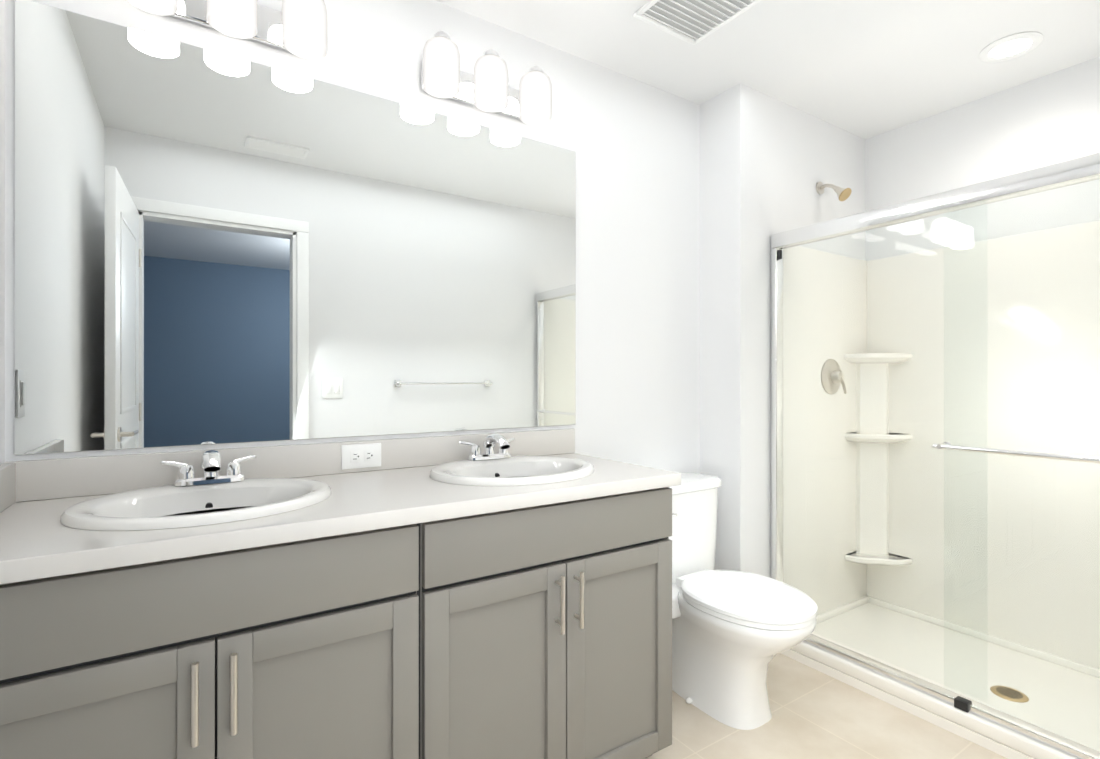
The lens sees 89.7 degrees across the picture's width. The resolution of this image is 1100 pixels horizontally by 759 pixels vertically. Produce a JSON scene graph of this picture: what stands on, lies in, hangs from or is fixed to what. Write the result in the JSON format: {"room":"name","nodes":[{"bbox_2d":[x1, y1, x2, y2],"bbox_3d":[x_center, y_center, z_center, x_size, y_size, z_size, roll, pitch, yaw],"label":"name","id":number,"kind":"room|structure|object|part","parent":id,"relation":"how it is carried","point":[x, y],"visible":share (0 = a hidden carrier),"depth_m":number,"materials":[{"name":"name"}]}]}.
{"room":"bathroom","nodes":[
{"label":"bathroom","id":0,"kind":"room"},
{"bbox_2d":[0,0,4,463],"bbox_3d":[-0.816,-0.038,0.492,0.120,2.440,1.770,0,0,-33],"label":"wall","id":1,"kind":"structure","parent":0,"point":[2,231],"depth_m":1.25,"materials":[{"name":"paint"}]},
{"bbox_2d":[0,461,15,511],"bbox_3d":[-1.078,0.234,1.028,0.022,0.092,0.537,0,0,-33],"label":"backsplash","id":2,"kind":"structure","parent":1,"relation":"attached to","point":[7,469],"depth_m":1.21,"materials":[{"name":"white stone"}]},
{"bbox_2d":[16,428,574,499],"bbox_3d":[-0.575,0.234,1.691,1.590,0.092,0.022,0,0,-33],"label":"backsplash","id":3,"kind":"structure","parent":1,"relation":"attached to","point":[46,479],"depth_m":1.53,"materials":[{"name":"white stone"}]},
{"bbox_2d":[341,443,380,469],"bbox_3d":[-0.570,0.232,1.675,0.118,0.072,0.008,0,0,-33],"label":"outlet","id":4,"kind":"object","parent":3,"relation":"attached to","point":[360,456],"visible":1,"depth_m":1.67,"materials":[{"name":"white plastic"}]},
{"bbox_2d":[5,0,699,472],"bbox_3d":[-0.363,-0.037,1.913,2.430,2.440,0.126,0,0,-33],"label":"wall","id":5,"kind":"structure","parent":0,"point":[210,246],"depth_m":1.65,"materials":[{"name":"white paint"}]},
{"bbox_2d":[126,0,326,58],"bbox_3d":[-0.829,-0.994,1.439,0.458,0.177,0.171,0,0,-33],"label":"sconce","id":6,"kind":"object","parent":5,"relation":"attached to","point":[298,28],"visible":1,"depth_m":1.46,"materials":[{"name":"white glass"}]},
{"bbox_2d":[421,31,551,124],"bbox_3d":[-0.209,-0.993,1.842,0.458,0.177,0.171,0,0,-33],"label":"sconce","id":7,"kind":"object","parent":5,"relation":"attached to","point":[485,87],"visible":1,"depth_m":1.79,"materials":[{"name":"white glass"}]},
{"bbox_2d":[435,0,1099,139],"bbox_3d":[0.624,-1.307,1.433,3.558,0.100,2.010,0,0,-33],"label":"ceiling","id":8,"kind":"structure","parent":0,"point":[865,69],"depth_m":2.09,"materials":[{"name":"white paint"}]},
{"bbox_2d":[633,0,761,44],"bbox_3d":[0.493,-1.250,1.855,0.300,0.014,0.300,0,0,-33],"label":"ceiling vent","id":9,"kind":"object","parent":8,"relation":"in","point":[693,22],"visible":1,"depth_m":1.90,"materials":[{"name":"silver metal"}]},
{"bbox_2d":[979,32,1042,62],"bbox_3d":[1.738,-1.251,2.087,0.188,0.010,0.188,0,0,-33],"label":"recessed light","id":10,"kind":"object","parent":8,"relation":"in","point":[1013,46],"visible":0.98,"depth_m":2.08,"materials":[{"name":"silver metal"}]},
{"bbox_2d":[700,83,864,577],"bbox_3d":[1.186,-0.036,2.794,1.128,2.440,0.342,0,0,-33],"label":"wall","id":11,"kind":"structure","parent":0,"point":[767,163],"depth_m":2.43,"materials":[{"name":"paint"}]},
{"bbox_2d":[646,653,1007,758],"bbox_3d":[0.624,1.233,1.430,3.558,0.100,2.010,0,0,-33],"label":"floor","id":12,"kind":"structure","parent":0,"point":[816,714],"depth_m":1.86,"materials":[{"name":"tile"}]},
{"bbox_2d":[0,480,680,758],"bbox_3d":[-0.426,0.750,1.450,1.574,0.866,0.585,0,0,-33],"label":"bathroom vanity","id":13,"kind":"object","parent":12,"relation":"on","point":[505,595],"depth_m":1.18,"materials":[{"name":"paint"}]},
{"bbox_2d":[0,452,680,575],"bbox_3d":[-0.427,0.299,1.464,1.590,0.036,0.564,0,0,-33],"label":"countertop","id":14,"kind":"structure","parent":13,"relation":"on","point":[383,494],"depth_m":1.16,"materials":[{"name":"white stone"}]},
{"bbox_2d":[28,468,355,547],"bbox_3d":[-0.771,0.343,1.255,0.514,0.165,0.445,0,0,-33],"label":"sink","id":15,"kind":"object","parent":14,"relation":"in","point":[153,505],"depth_m":1.27,"materials":[{"name":"white ceramic"}]},
{"bbox_2d":[160,449,255,483],"bbox_3d":[-0.839,0.218,1.369,0.200,0.086,0.147,0,0,-33],"label":"faucet","id":16,"kind":"object","parent":14,"relation":"on","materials":[{"name":"silver metal"}]},
{"bbox_2d":[460,432,515,459],"bbox_3d":[-0.177,0.218,1.800,0.200,0.086,0.147,0,0,-33],"label":"faucet","id":17,"kind":"object","parent":14,"relation":"on","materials":[{"name":"silver metal"}]},
{"bbox_2d":[404,448,627,491],"bbox_3d":[-0.109,0.344,1.687,0.514,0.165,0.445,0,0,-33],"label":"sink","id":18,"kind":"object","parent":14,"relation":"in","point":[542,467],"depth_m":1.76,"materials":[{"name":"white ceramic"}]},
{"bbox_2d":[669,473,817,729],"bbox_3d":[0.625,0.796,2.054,0.472,0.775,0.715,0,0,-33],"label":"toilet","id":19,"kind":"object","parent":12,"relation":"on","point":[735,633],"visible":0.75,"depth_m":1.93,"materials":[{"name":"ceramic"}]},
{"bbox_3d":[0.687,0.765,1.958,0.386,0.044,0.486,0,0,-33],"label":"seat","id":20,"kind":"part","parent":19,"relation":"part of","materials":[{"name":"plastic"}]},
{"bbox_2d":[771,153,1099,758],"bbox_3d":[1.712,0.116,2.010,0.857,2.135,1.544,0,0,-33],"label":"shower","id":21,"kind":"object","parent":12,"relation":"on","point":[935,485],"visible":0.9,"depth_m":2.40,"materials":[{"name":"plastic"}]},
{"bbox_2d":[865,56,1099,260],"bbox_3d":[2.124,-0.036,2.277,0.120,2.440,1.548,0,0,-33],"label":"wall","id":22,"kind":"structure","parent":0,"point":[1049,119],"depth_m":2.44,"materials":[{"name":"paint"}]}
]}

